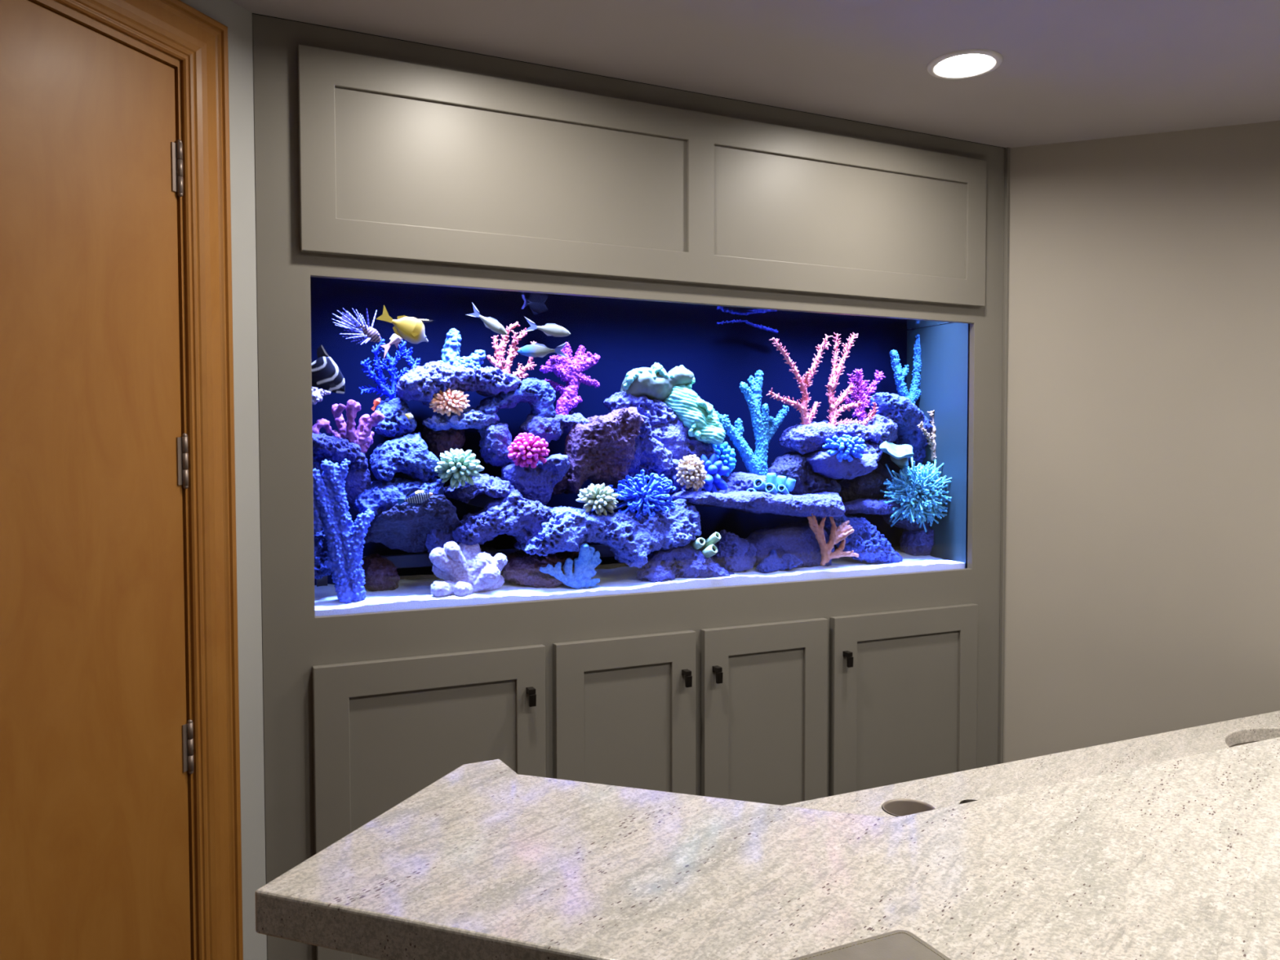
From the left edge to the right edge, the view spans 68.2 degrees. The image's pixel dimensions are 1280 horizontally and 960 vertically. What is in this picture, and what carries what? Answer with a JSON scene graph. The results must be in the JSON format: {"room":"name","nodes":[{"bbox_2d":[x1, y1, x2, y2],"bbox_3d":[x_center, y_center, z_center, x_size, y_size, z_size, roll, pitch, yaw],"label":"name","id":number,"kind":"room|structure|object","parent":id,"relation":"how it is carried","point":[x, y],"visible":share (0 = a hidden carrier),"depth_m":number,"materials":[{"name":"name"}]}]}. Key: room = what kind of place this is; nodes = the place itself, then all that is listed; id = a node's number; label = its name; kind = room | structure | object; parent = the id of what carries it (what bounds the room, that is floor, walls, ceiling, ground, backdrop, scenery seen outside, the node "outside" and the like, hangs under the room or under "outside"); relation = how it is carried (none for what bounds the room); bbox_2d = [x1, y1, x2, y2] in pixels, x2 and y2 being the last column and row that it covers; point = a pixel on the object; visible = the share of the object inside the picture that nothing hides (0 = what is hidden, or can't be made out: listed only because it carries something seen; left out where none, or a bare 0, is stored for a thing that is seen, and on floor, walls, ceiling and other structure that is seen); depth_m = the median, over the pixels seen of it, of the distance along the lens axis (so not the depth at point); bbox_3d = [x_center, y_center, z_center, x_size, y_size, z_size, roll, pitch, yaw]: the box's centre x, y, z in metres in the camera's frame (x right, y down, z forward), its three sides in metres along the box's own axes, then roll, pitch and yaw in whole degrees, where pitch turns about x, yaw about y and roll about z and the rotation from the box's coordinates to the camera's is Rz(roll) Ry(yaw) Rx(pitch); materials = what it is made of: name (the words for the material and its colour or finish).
{"room":"reception area","nodes":[
{"label":"reception area","id":0,"kind":"room"},
{"bbox_2d":[180,0,266,959],"bbox_3d":[-1.365,0.329,0.505,0.120,2.440,3.111,1,2,20],"label":"wall","id":1,"kind":"structure","parent":0,"point":[238,20],"depth_m":1.90,"materials":[{"name":"grey paint"}]},
{"bbox_2d":[0,0,196,959],"bbox_3d":[-1.053,0.381,1.356,0.129,2.276,0.945,1,2,20],"label":"door","id":2,"kind":"structure","parent":1,"relation":"in","point":[97,836],"depth_m":1.57,"materials":[{"name":"brown wood"}]},
{"bbox_2d":[55,0,243,959],"bbox_3d":[-0.991,0.333,1.331,0.020,2.375,1.131,1,2,20],"label":"trim","id":3,"kind":"structure","parent":1,"relation":"attached to","point":[174,28],"depth_m":1.79,"materials":[{"name":"brown wood"}]},
{"bbox_2d":[231,0,1279,147],"bbox_3d":[1.569,-0.887,-0.638,6.500,0.060,6.600,-1,2,-25],"label":"ceiling","id":4,"kind":"structure","parent":0,"point":[1069,70],"depth_m":2.08,"materials":[{"name":"paint"}]},
{"bbox_2d":[926,48,1003,79],"bbox_3d":[0.743,-0.956,2.164,0.165,0.018,0.165,-1,2,-25],"label":"recessed light","id":5,"kind":"object","parent":4,"relation":"in","point":[969,63],"visible":0.98,"depth_m":2.17,"materials":[{"name":"white"}]},
{"bbox_2d":[1003,120,1279,763],"bbox_3d":[2.592,0.259,2.325,3.173,2.440,0.100,1,2,20],"label":"wall","id":6,"kind":"structure","parent":0,"point":[1142,572],"depth_m":2.68,"materials":[{"name":"beige paint"}]},
{"bbox_3d":[1.574,1.606,-0.552,6.500,0.050,6.600,-1,2,-25],"label":"floor","id":7,"kind":"structure","parent":0,"visible":0},
{"bbox_2d":[252,13,1010,959],"bbox_3d":[0.069,0.246,2.559,2.116,2.460,0.488,-1,2,-25],"label":"tall cabinet","id":8,"kind":"object","parent":7,"relation":"on","point":[378,158],"visible":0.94,"depth_m":2.25,"materials":[{"name":"paint"}]},
{"bbox_2d":[310,291,969,585],"bbox_3d":[0.088,-0.215,2.515,1.988,1.017,0.280,-1,2,-25],"label":"aquarium","id":9,"kind":"object","parent":8,"relation":"attached to","point":[720,357],"visible":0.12,"depth_m":2.69,"materials":[{"name":"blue glass"}]},
{"bbox_2d":[422,425,465,461],"bbox_3d":[-0.485,-0.094,2.345,0.105,0.106,0.080,-1,2,-25],"label":"rock","id":10,"kind":"object","parent":9,"relation":"in","point":[439,442],"visible":0.61,"depth_m":2.32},
{"bbox_2d":[422,407,499,431],"bbox_3d":[-0.443,-0.150,2.333,0.196,0.060,0.127,-1,2,-25],"label":"rock","id":11,"kind":"object","parent":10,"relation":"on","point":[472,418],"visible":0.91,"depth_m":2.28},
{"bbox_2d":[429,387,470,416],"bbox_3d":[-0.457,-0.188,2.270,0.102,0.069,0.047,-1,2,-23],"label":"coral","id":12,"kind":"object","parent":11,"relation":"on","point":[453,401],"visible":0.99,"depth_m":2.26},
{"bbox_2d":[395,361,522,405],"bbox_3d":[-0.442,-0.234,2.313,0.317,0.108,0.132,-1,2,-25],"label":"rock","id":13,"kind":"object","parent":11,"relation":"on","point":[420,384],"visible":0.93,"depth_m":2.26,"materials":[{"name":"stone"}]},
{"bbox_2d":[436,328,485,369],"bbox_3d":[-0.458,-0.302,2.292,0.171,0.133,0.056,-1,2,-25],"label":"coral","id":14,"kind":"object","parent":13,"relation":"on","point":[451,351],"visible":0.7,"depth_m":2.29},
{"bbox_2d":[486,321,537,381],"bbox_3d":[-0.321,-0.322,2.371,0.127,0.153,0.048,-1,2,-15],"label":"branching coral","id":15,"kind":"object","parent":13,"relation":"on","point":[499,352],"visible":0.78,"depth_m":2.36},
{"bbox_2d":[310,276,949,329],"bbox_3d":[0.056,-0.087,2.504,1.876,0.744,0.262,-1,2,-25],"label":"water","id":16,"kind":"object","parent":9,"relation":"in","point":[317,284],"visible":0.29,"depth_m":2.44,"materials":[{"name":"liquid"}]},
{"bbox_2d":[311,344,345,393],"bbox_3d":[-0.690,-0.240,2.043,0.101,0.105,0.019,-1,2,-25],"label":"striped angelfish","id":17,"kind":"object","parent":16,"relation":"in","point":[326,375],"visible":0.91,"depth_m":2.04,"materials":[{"name":"black"}]},
{"bbox_2d":[331,308,381,344],"bbox_3d":[-0.631,-0.342,2.106,0.109,0.086,0.059,-1,2,-25],"label":"lionfish","id":18,"kind":"object","parent":16,"relation":"in","point":[367,333],"visible":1,"depth_m":2.11,"materials":[{"name":"grey"}]},
{"bbox_2d":[370,397,380,410],"bbox_3d":[-0.611,-0.175,2.187,0.022,0.031,0.006,-1,2,-27],"label":"clownfish","id":19,"kind":"object","parent":16,"relation":"in","point":[376,402],"visible":1,"depth_m":2.19,"materials":[{"name":"orange"}]},
{"bbox_2d":[380,333,402,358],"bbox_3d":[-0.569,-0.309,2.169,0.055,0.061,0.010,-1,2,-25],"label":"fish","id":20,"kind":"object","parent":16,"relation":"in","point":[395,339],"visible":0.71,"depth_m":2.17},
{"bbox_2d":[376,304,428,343],"bbox_3d":[-0.540,-0.353,2.147,0.118,0.085,0.016,-1,2,-25],"label":"fish","id":21,"kind":"object","parent":16,"relation":"in","point":[411,329],"visible":1,"depth_m":2.15},
{"bbox_2d":[401,412,413,419],"bbox_3d":[-0.543,-0.150,2.208,0.027,0.017,0.005,-1,2,-32],"label":"yellow damsel","id":22,"kind":"object","parent":16,"relation":"in","point":[409,415],"visible":1,"depth_m":2.21,"materials":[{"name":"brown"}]},
{"bbox_2d":[397,490,432,506],"bbox_3d":[-0.506,0.041,2.129,0.079,0.038,0.010,-1,2,-30],"label":"striped fish","id":23,"kind":"object","parent":16,"relation":"in","point":[413,498],"visible":1,"depth_m":2.13,"materials":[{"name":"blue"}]},
{"bbox_2d":[465,303,507,334],"bbox_3d":[-0.366,-0.384,2.252,0.103,0.074,0.010,-1,2,-23],"label":"fish","id":24,"kind":"object","parent":16,"relation":"in","point":[493,324],"visible":1,"depth_m":2.25},
{"bbox_2d":[521,302,547,315],"bbox_3d":[-0.270,-0.448,2.426,0.072,0.047,0.010,-1,2,-25],"label":"tang","id":25,"kind":"object","parent":16,"relation":"in","point":[536,308],"visible":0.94,"depth_m":2.42,"materials":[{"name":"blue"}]},
{"bbox_2d":[517,342,567,357],"bbox_3d":[-0.239,-0.325,2.343,0.135,0.042,0.013,-1,2,-22],"label":"fish","id":26,"kind":"object","parent":16,"relation":"in","point":[535,349],"visible":1,"depth_m":2.34},
{"bbox_2d":[523,317,570,337],"bbox_3d":[-0.229,-0.378,2.334,0.126,0.046,0.012,-1,2,-28],"label":"fish","id":27,"kind":"object","parent":16,"relation":"in","point":[549,329],"visible":1,"depth_m":2.34},
{"bbox_2d":[314,549,964,616],"bbox_3d":[0.057,0.262,2.516,1.874,0.049,0.261,-1,2,-25],"label":"sand","id":28,"kind":"object","parent":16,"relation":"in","point":[410,593],"visible":0.47,"depth_m":2.35,"materials":[{"name":"sand"}]},
{"bbox_2d":[313,528,332,579],"bbox_3d":[-0.728,0.149,2.136,0.078,0.149,0.090,-1,2,-25],"label":"rock","id":29,"kind":"object","parent":28,"relation":"on","point":[321,551],"visible":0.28,"depth_m":2.10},
{"bbox_2d":[312,453,326,475],"bbox_3d":[-0.741,0.024,2.178,0.071,0.202,0.100,-1,2,-22],"label":"rock","id":30,"kind":"object","parent":29,"relation":"on","point":[317,459],"visible":0.09,"depth_m":2.14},
{"bbox_2d":[312,458,374,603],"bbox_3d":[-0.663,0.117,2.095,0.147,0.328,0.056,-1,2,-27],"label":"coral","id":31,"kind":"object","parent":28,"relation":"on","point":[345,538],"visible":0.94,"depth_m":2.08},
{"bbox_2d":[361,553,399,591],"bbox_3d":[-0.621,0.224,2.248,0.094,0.097,0.109,-1,2,-25],"label":"rock","id":32,"kind":"object","parent":28,"relation":"on","point":[380,574],"visible":0.86,"depth_m":2.21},
{"bbox_2d":[364,494,462,552],"bbox_3d":[-0.537,0.103,2.242,0.246,0.146,0.166,-1,2,-27],"label":"rock","id":33,"kind":"object","parent":32,"relation":"on","point":[406,527],"visible":0.77,"depth_m":2.19,"materials":[{"name":"stone"}]},
{"bbox_2d":[349,477,444,516],"bbox_3d":[-0.574,0.042,2.234,0.217,0.095,0.179,-1,2,-25],"label":"rock","id":34,"kind":"object","parent":33,"relation":"on","point":[381,496],"visible":0.63,"depth_m":2.16,"materials":[{"name":"stone"}]},
{"bbox_2d":[343,464,371,504],"bbox_3d":[-0.663,0.002,2.194,0.075,0.109,0.099,-1,2,-25],"label":"rock","id":35,"kind":"object","parent":34,"relation":"on","point":[356,482],"visible":0.48,"depth_m":2.16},
{"bbox_2d":[312,431,368,472],"bbox_3d":[-0.696,-0.062,2.161,0.143,0.096,0.114,-1,2,-25],"label":"rock","id":36,"kind":"object","parent":35,"relation":"on","point":[336,449],"visible":0.83,"depth_m":2.12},
{"bbox_2d":[312,399,384,453],"bbox_3d":[-0.668,-0.115,2.154,0.159,0.135,0.071,-1,2,-25],"label":"coral","id":37,"kind":"object","parent":36,"relation":"on","point":[362,436],"visible":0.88,"depth_m":2.15},
{"bbox_2d":[311,386,330,404],"bbox_3d":[-0.720,-0.190,2.126,0.047,0.043,0.028,-1,2,-25],"label":"coral","id":38,"kind":"object","parent":37,"relation":"on","point":[317,394],"visible":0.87,"depth_m":2.12},
{"bbox_2d":[369,431,439,482],"bbox_3d":[-0.558,-0.052,2.233,0.160,0.122,0.137,-1,2,-25],"label":"rock","id":39,"kind":"object","parent":34,"relation":"on","point":[409,454],"visible":0.98,"depth_m":2.19,"materials":[{"name":"stone"}]},
{"bbox_2d":[373,397,416,437],"bbox_3d":[-0.591,-0.150,2.268,0.103,0.097,0.118,-1,2,-25],"label":"rock","id":40,"kind":"object","parent":39,"relation":"on","point":[394,424],"visible":0.86,"depth_m":2.23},
{"bbox_2d":[359,337,420,399],"bbox_3d":[-0.593,-0.259,2.257,0.154,0.158,0.054,-2,3,-41],"label":"branching coral","id":41,"kind":"object","parent":40,"relation":"on","point":[380,380],"visible":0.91,"depth_m":2.25},
{"bbox_2d":[424,520,459,554],"bbox_3d":[-0.460,0.143,2.277,0.118,0.110,0.080,-1,2,-25],"label":"rock","id":42,"kind":"object","parent":33,"relation":"on","point":[434,539],"visible":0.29,"depth_m":2.23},
{"bbox_2d":[428,541,507,596],"bbox_3d":[-0.405,0.207,2.217,0.186,0.134,0.104,-1,2,-23],"label":"coral","id":43,"kind":"object","parent":28,"relation":"on","point":[466,570],"visible":0.97,"depth_m":2.19},
{"bbox_2d":[316,539,706,586],"bbox_3d":[-0.247,0.229,2.494,1.170,0.100,0.018,-1,2,-25],"label":"rock","id":44,"kind":"object","parent":28,"relation":"on","point":[415,560],"visible":0.03,"depth_m":2.34,"materials":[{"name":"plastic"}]},
{"bbox_2d":[500,549,579,587],"bbox_3d":[-0.249,0.216,2.352,0.215,0.111,0.136,-1,2,-25],"label":"rock","id":45,"kind":"object","parent":28,"relation":"on","point":[522,568],"visible":0.63,"depth_m":2.30,"materials":[{"name":"stone"}]},
{"bbox_2d":[480,546,502,556],"bbox_3d":[-0.394,0.181,2.327,0.127,0.044,0.064,-1,2,-25],"label":"rock","id":46,"kind":"object","parent":45,"relation":"on","point":[491,550],"visible":0.19,"depth_m":2.32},
{"bbox_2d":[539,543,601,589],"bbox_3d":[-0.168,0.219,2.316,0.166,0.125,0.038,-1,2,-25],"label":"coral","id":47,"kind":"object","parent":28,"relation":"on","point":[588,560],"visible":0.99,"depth_m":2.32},
{"bbox_2d":[513,498,701,568],"bbox_3d":[-0.073,0.136,2.403,0.492,0.172,0.168,-1,2,-25],"label":"rock","id":48,"kind":"object","parent":28,"relation":"on","point":[630,540],"visible":0.93,"depth_m":2.36,"materials":[{"name":"stone"}]},
{"bbox_2d":[452,493,555,545],"bbox_3d":[-0.331,0.094,2.296,0.259,0.132,0.115,-1,2,-25],"label":"rock","id":49,"kind":"object","parent":48,"relation":"on","point":[518,517],"visible":0.88,"depth_m":2.26,"materials":[{"name":"stone"}]},
{"bbox_2d":[443,473,522,503],"bbox_3d":[-0.385,0.020,2.310,0.181,0.071,0.140,-1,2,-23],"label":"rock","id":50,"kind":"object","parent":49,"relation":"on","point":[491,486],"visible":0.78,"depth_m":2.26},
{"bbox_2d":[433,448,484,488],"bbox_3d":[-0.424,-0.026,2.221,0.116,0.096,0.089,-1,2,-25],"label":"coral","id":51,"kind":"object","parent":50,"relation":"on","point":[460,464],"visible":1,"depth_m":2.20},
{"bbox_2d":[500,453,569,506],"bbox_3d":[-0.268,0.006,2.383,0.167,0.146,0.140,-1,2,-25],"label":"rock","id":52,"kind":"object","parent":48,"relation":"on","point":[537,483],"visible":0.78,"depth_m":2.35,"materials":[{"name":"stone"}]},
{"bbox_2d":[477,422,515,466],"bbox_3d":[-0.346,-0.084,2.366,0.115,0.126,0.092,-1,2,-25],"label":"rock","id":53,"kind":"object","parent":52,"relation":"on","point":[495,442],"visible":0.76,"depth_m":2.33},
{"bbox_2d":[507,432,549,468],"bbox_3d":[-0.273,-0.072,2.321,0.103,0.088,0.080,-1,2,-25],"label":"coral","id":54,"kind":"object","parent":52,"relation":"on","point":[525,451],"visible":1,"depth_m":2.30},
{"bbox_2d":[551,474,569,495],"bbox_3d":[-0.204,0.000,2.464,0.100,0.087,0.079,-1,2,-25],"label":"rock","id":55,"kind":"object","parent":52,"relation":"on","point":[561,486],"visible":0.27,"depth_m":2.44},
{"bbox_2d":[563,406,644,493],"bbox_3d":[-0.098,-0.075,2.446,0.190,0.227,0.168,-1,2,-29],"label":"rock","id":56,"kind":"object","parent":55,"relation":"on","point":[602,450],"visible":0.89,"depth_m":2.40,"materials":[{"name":"stone"}]},
{"bbox_2d":[519,410,589,443],"bbox_3d":[-0.212,-0.138,2.436,0.194,0.086,0.112,-1,2,-25],"label":"rock","id":57,"kind":"object","parent":56,"relation":"on","point":[551,428],"visible":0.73,"depth_m":2.39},
{"bbox_2d":[475,377,555,417],"bbox_3d":[-0.313,-0.203,2.382,0.204,0.110,0.108,-1,2,-25],"label":"rock","id":58,"kind":"object","parent":57,"relation":"on","point":[540,395],"visible":0.79,"depth_m":2.37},
{"bbox_2d":[539,342,599,414],"bbox_3d":[-0.184,-0.250,2.456,0.166,0.220,0.054,-1,2,-23],"label":"coral","id":59,"kind":"object","parent":57,"relation":"on","point":[569,369],"visible":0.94,"depth_m":2.45},
{"bbox_2d":[627,414,673,483],"bbox_3d":[0.010,-0.086,2.521,0.154,0.191,0.159,-1,2,-29],"label":"rock","id":60,"kind":"object","parent":56,"relation":"on","point":[651,455],"visible":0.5,"depth_m":2.48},
{"bbox_2d":[576,483,618,515],"bbox_3d":[-0.103,0.051,2.360,0.110,0.086,0.079,-1,2,-25],"label":"coral","id":61,"kind":"object","parent":48,"relation":"on","point":[597,497],"visible":1,"depth_m":2.34},
{"bbox_2d":[608,469,675,520],"bbox_3d":[0.003,0.039,2.419,0.186,0.128,0.111,-1,2,-25],"label":"coral","id":62,"kind":"object","parent":48,"relation":"on","point":[640,497],"visible":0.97,"depth_m":2.40},
{"bbox_2d":[635,544,734,582],"bbox_3d":[0.118,0.220,2.473,0.276,0.110,0.120,-1,2,-18],"label":"rock","id":63,"kind":"object","parent":28,"relation":"on","point":[686,562],"visible":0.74,"depth_m":2.42,"materials":[{"name":"stone"}]},
{"bbox_2d":[691,532,720,558],"bbox_3d":[0.172,0.174,2.454,0.068,0.078,0.061,-1,2,-25],"label":"sponge","id":64,"kind":"object","parent":63,"relation":"on","point":[709,550],"visible":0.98,"depth_m":2.44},
{"bbox_2d":[710,529,756,572],"bbox_3d":[0.251,0.197,2.571,0.141,0.127,0.120,-1,2,-25],"label":"rock","id":65,"kind":"object","parent":28,"relation":"on","point":[735,553],"visible":0.69,"depth_m":2.53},
{"bbox_2d":[755,549,803,573],"bbox_3d":[0.383,0.224,2.595,0.136,0.066,0.063,-1,2,-25],"label":"rock","id":66,"kind":"object","parent":28,"relation":"on","point":[772,562],"visible":1,"depth_m":2.58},
{"bbox_2d":[745,521,834,568],"bbox_3d":[0.414,0.191,2.684,0.287,0.142,0.132,-1,2,-25],"label":"rock","id":67,"kind":"object","parent":28,"relation":"on","point":[797,538],"visible":0.52,"depth_m":2.64,"materials":[{"name":"stone"}]},
{"bbox_2d":[806,513,858,565],"bbox_3d":[0.541,0.159,2.657,0.185,0.158,0.047,-1,2,-25],"label":"coral","id":68,"kind":"object","parent":28,"relation":"on","point":[837,534],"visible":1,"depth_m":2.64},
{"bbox_2d":[815,514,902,564],"bbox_3d":[0.632,0.166,2.771,0.305,0.185,0.134,-1,2,-21],"label":"rock","id":69,"kind":"object","parent":28,"relation":"on","point":[871,546],"visible":0.62,"depth_m":2.73,"materials":[{"name":"stone"}]},
{"bbox_2d":[661,490,845,517],"bbox_3d":[0.312,0.064,2.619,0.504,0.085,0.245,-1,2,-27],"label":"rock","id":70,"kind":"object","parent":69,"relation":"on","point":[824,504],"visible":0.94,"depth_m":2.55,"materials":[{"name":"stone"}]},
{"bbox_2d":[662,458,701,493],"bbox_3d":[0.114,-0.009,2.572,0.120,0.109,0.099,-1,2,-25],"label":"rock","id":71,"kind":"object","parent":70,"relation":"on","point":[672,477],"visible":0.23,"depth_m":2.52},
{"bbox_2d":[650,417,715,460],"bbox_3d":[0.091,-0.115,2.584,0.230,0.144,0.119,-1,2,-25],"label":"rock","id":72,"kind":"object","parent":71,"relation":"on","point":[674,436],"visible":0.41,"depth_m":2.53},
{"bbox_2d":[603,391,677,427],"bbox_3d":[0.005,-0.182,2.550,0.211,0.108,0.121,-1,2,-25],"label":"rock","id":73,"kind":"object","parent":72,"relation":"on","point":[657,411],"visible":0.52,"depth_m":2.51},
{"bbox_2d":[620,362,725,445],"bbox_3d":[0.085,-0.203,2.562,0.289,0.221,0.131,-1,2,-15],"label":"coral","id":74,"kind":"object","parent":72,"relation":"on","point":[673,388],"visible":0.9,"depth_m":2.53},
{"bbox_2d":[675,454,706,491],"bbox_3d":[0.137,-0.014,2.476,0.084,0.106,0.070,-1,2,-25],"label":"coral","id":75,"kind":"object","parent":70,"relation":"on","point":[691,473],"visible":1,"depth_m":2.46},
{"bbox_2d":[699,453,728,492],"bbox_3d":[0.190,-0.011,2.545,0.104,0.120,0.076,-1,2,-25],"label":"coral","id":76,"kind":"object","parent":70,"relation":"on","point":[714,469],"visible":0.73,"depth_m":2.53},
{"bbox_2d":[685,471,766,493],"bbox_3d":[0.247,0.019,2.665,0.321,0.083,0.125,-1,2,-23],"label":"rock","id":77,"kind":"object","parent":70,"relation":"on","point":[738,481],"visible":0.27,"depth_m":2.63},
{"bbox_2d":[707,441,736,476],"bbox_3d":[0.222,-0.059,2.624,0.099,0.097,0.075,-1,2,-25],"label":"coral","id":78,"kind":"object","parent":77,"relation":"on","point":[724,453],"visible":0.6,"depth_m":2.60},
{"bbox_2d":[715,369,789,476],"bbox_3d":[0.316,-0.143,2.684,0.257,0.341,0.052,-1,2,-25],"label":"branching coral","id":79,"kind":"object","parent":77,"relation":"on","point":[765,426],"visible":0.91,"depth_m":2.67},
{"bbox_2d":[746,472,795,494],"bbox_3d":[0.364,0.022,2.598,0.170,0.082,0.072,-1,2,-25],"label":"sponge","id":80,"kind":"object","parent":70,"relation":"on","point":[774,485],"visible":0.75,"depth_m":2.59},
{"bbox_2d":[767,451,840,494],"bbox_3d":[0.466,-0.013,2.721,0.227,0.138,0.127,-1,2,-23],"label":"rock","id":81,"kind":"object","parent":70,"relation":"on","point":[792,465],"visible":0.66,"depth_m":2.68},
{"bbox_2d":[778,421,837,454],"bbox_3d":[0.484,-0.122,2.719,0.154,0.096,0.130,-1,2,-25],"label":"rock","id":82,"kind":"object","parent":81,"relation":"on","point":[802,439],"visible":0.89,"depth_m":2.67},
{"bbox_2d":[766,333,832,424],"bbox_3d":[0.459,-0.276,2.706,0.231,0.289,0.054,-1,2,-25],"label":"branching coral","id":83,"kind":"object","parent":82,"relation":"on","point":[806,418],"visible":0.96,"depth_m":2.71},
{"bbox_2d":[804,448,878,479],"bbox_3d":[0.574,-0.044,2.737,0.238,0.088,0.122,-1,2,-25],"label":"rock","id":84,"kind":"object","parent":81,"relation":"on","point":[820,461],"visible":0.79,"depth_m":2.70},
{"bbox_2d":[822,434,866,462],"bbox_3d":[0.584,-0.090,2.689,0.143,0.080,0.061,-1,2,-28],"label":"coral","id":85,"kind":"object","parent":84,"relation":"on","point":[846,445],"visible":1,"depth_m":2.67},
{"bbox_2d":[843,497,906,515],"bbox_3d":[0.676,0.080,2.830,0.273,0.054,0.114,-1,2,-25],"label":"rock","id":86,"kind":"object","parent":69,"relation":"on","point":[867,506],"visible":0.73,"depth_m":2.79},
{"bbox_2d":[838,471,891,502],"bbox_3d":[0.680,0.041,2.871,0.254,0.132,0.126,-1,2,-25],"label":"rock","id":87,"kind":"object","parent":86,"relation":"on","point":[869,485],"visible":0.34,"depth_m":2.81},
{"bbox_2d":[871,462,892,482],"bbox_3d":[0.715,-0.011,2.889,0.111,0.108,0.093,-1,2,-25],"label":"rock","id":88,"kind":"object","parent":87,"relation":"on","point":[882,470],"visible":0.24,"depth_m":2.85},
{"bbox_2d":[860,441,882,462],"bbox_3d":[0.672,-0.083,2.835,0.099,0.065,0.100,-1,2,-25],"label":"rock","id":89,"kind":"object","parent":88,"relation":"on","point":[872,448],"visible":0.34,"depth_m":2.80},
{"bbox_2d":[899,528,934,555],"bbox_3d":[0.915,0.200,2.981,0.204,0.127,0.123,-1,2,-25],"label":"rock","id":90,"kind":"object","parent":28,"relation":"on","point":[913,543],"visible":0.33,"depth_m":2.92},
{"bbox_2d":[881,512,930,530],"bbox_3d":[0.879,0.120,2.950,0.292,0.108,0.129,-1,2,-25],"label":"rock","id":91,"kind":"object","parent":90,"relation":"on","point":[904,523],"visible":0.27,"depth_m":2.90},
{"bbox_2d":[879,457,951,532],"bbox_3d":[0.846,0.043,2.852,0.286,0.232,0.137,-1,2,-31],"label":"coral","id":92,"kind":"object","parent":91,"relation":"on","point":[921,491],"visible":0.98,"depth_m":2.82},
{"bbox_2d":[879,440,914,469],"bbox_3d":[0.775,-0.074,2.800,0.148,0.089,0.090,-2,3,-43],"label":"plate coral","id":93,"kind":"object","parent":92,"relation":"on","point":[899,454],"visible":0.98,"depth_m":2.80},
{"bbox_2d":[716,319,777,333],"bbox_3d":[0.311,-0.444,2.723,0.205,0.033,0.014,-1,2,-25],"label":"pipe","id":94,"kind":"object","parent":16,"relation":"in","point":[746,322],"visible":1,"depth_m":2.73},
{"bbox_2d":[869,392,933,465],"bbox_3d":[0.840,-0.144,2.937,0.303,0.248,0.124,-1,2,-33],"label":"rock","id":95,"kind":"object","parent":9,"relation":"in","point":[907,415],"visible":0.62,"depth_m":2.87,"materials":[{"name":"stone"}]},
{"bbox_2d":[822,413,897,444],"bbox_3d":[0.651,-0.153,2.829,0.287,0.102,0.120,-1,2,-25],"label":"rock","id":96,"kind":"object","parent":95,"relation":"on","point":[882,428],"visible":0.66,"depth_m":2.80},
{"bbox_2d":[825,332,878,426],"bbox_3d":[0.626,-0.292,2.805,0.176,0.289,0.049,-1,2,-22],"label":"branching coral","id":97,"kind":"object","parent":96,"relation":"on","point":[833,403],"visible":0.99,"depth_m":2.79},
{"bbox_2d":[843,368,885,421],"bbox_3d":[0.693,-0.259,2.889,0.142,0.158,0.058,-1,2,-25],"label":"coral","id":98,"kind":"object","parent":96,"relation":"on","point":[862,395],"visible":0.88,"depth_m":2.87},
{"bbox_2d":[888,333,921,404],"bbox_3d":[0.862,-0.329,2.960,0.196,0.276,0.034,-1,2,-25],"label":"branching coral","id":99,"kind":"object","parent":95,"relation":"on","point":[900,373],"visible":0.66,"depth_m":2.95},
{"bbox_2d":[917,410,936,461],"bbox_3d":[0.894,-0.137,2.903,0.125,0.159,0.036,-1,2,-29],"label":"branching coral","id":100,"kind":"object","parent":95,"relation":"on","point":[931,438],"visible":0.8,"depth_m":2.90},
{"bbox_3d":[1.265,0.990,1.805,3.120,1.020,0.655,-1,2,-25],"label":"bar cabinet","id":101,"kind":"object","parent":7,"relation":"on","visible":0},
{"bbox_2d":[255,737,1279,959],"bbox_3d":[1.277,0.458,1.706,3.643,0.050,0.909,-1,2,-25],"label":"countertop","id":102,"kind":"structure","parent":101,"relation":"on","point":[1177,859],"depth_m":1.09,"materials":[{"name":"stone"}]},
{"bbox_2d":[789,929,951,959],"bbox_3d":[0.234,0.461,0.839,0.161,0.008,0.185,-1,2,-25],"label":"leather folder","id":103,"kind":"object","parent":102,"relation":"on","point":[898,944],"visible":1,"depth_m":0.91,"materials":[{"name":"beige"}]},
{"bbox_2d":[782,710,1279,817],"bbox_3d":[1.199,0.602,1.907,2.738,0.032,0.480,-1,2,-25],"label":"countertop","id":104,"kind":"structure","parent":101,"relation":"on","point":[949,789],"depth_m":1.92,"materials":[{"name":"stone"}]},
{"bbox_2d":[882,798,935,817],"bbox_3d":[0.487,0.677,1.712,0.094,0.166,0.094,-1,2,-25],"label":"chute","id":105,"kind":"object","parent":104,"relation":"in","point":[900,806],"visible":0.27,"depth_m":1.75,"materials":[{"name":"silver metal"}]},
{"bbox_2d":[960,799,977,804],"bbox_3d":[0.612,0.618,1.728,0.051,0.050,0.051,-1,2,-25],"label":"cable grommet","id":106,"kind":"object","parent":104,"relation":"attached to","point":[966,800],"visible":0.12,"depth_m":1.75,"materials":[{"name":"grey plastic"}]},
{"bbox_2d":[1229,741,1257,747],"bbox_3d":[1.466,0.691,2.013,0.416,0.152,0.416,-1,2,-25],"label":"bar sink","id":107,"kind":"object","parent":104,"relation":"in","point":[1254,741],"visible":0.05,"depth_m":2.18,"materials":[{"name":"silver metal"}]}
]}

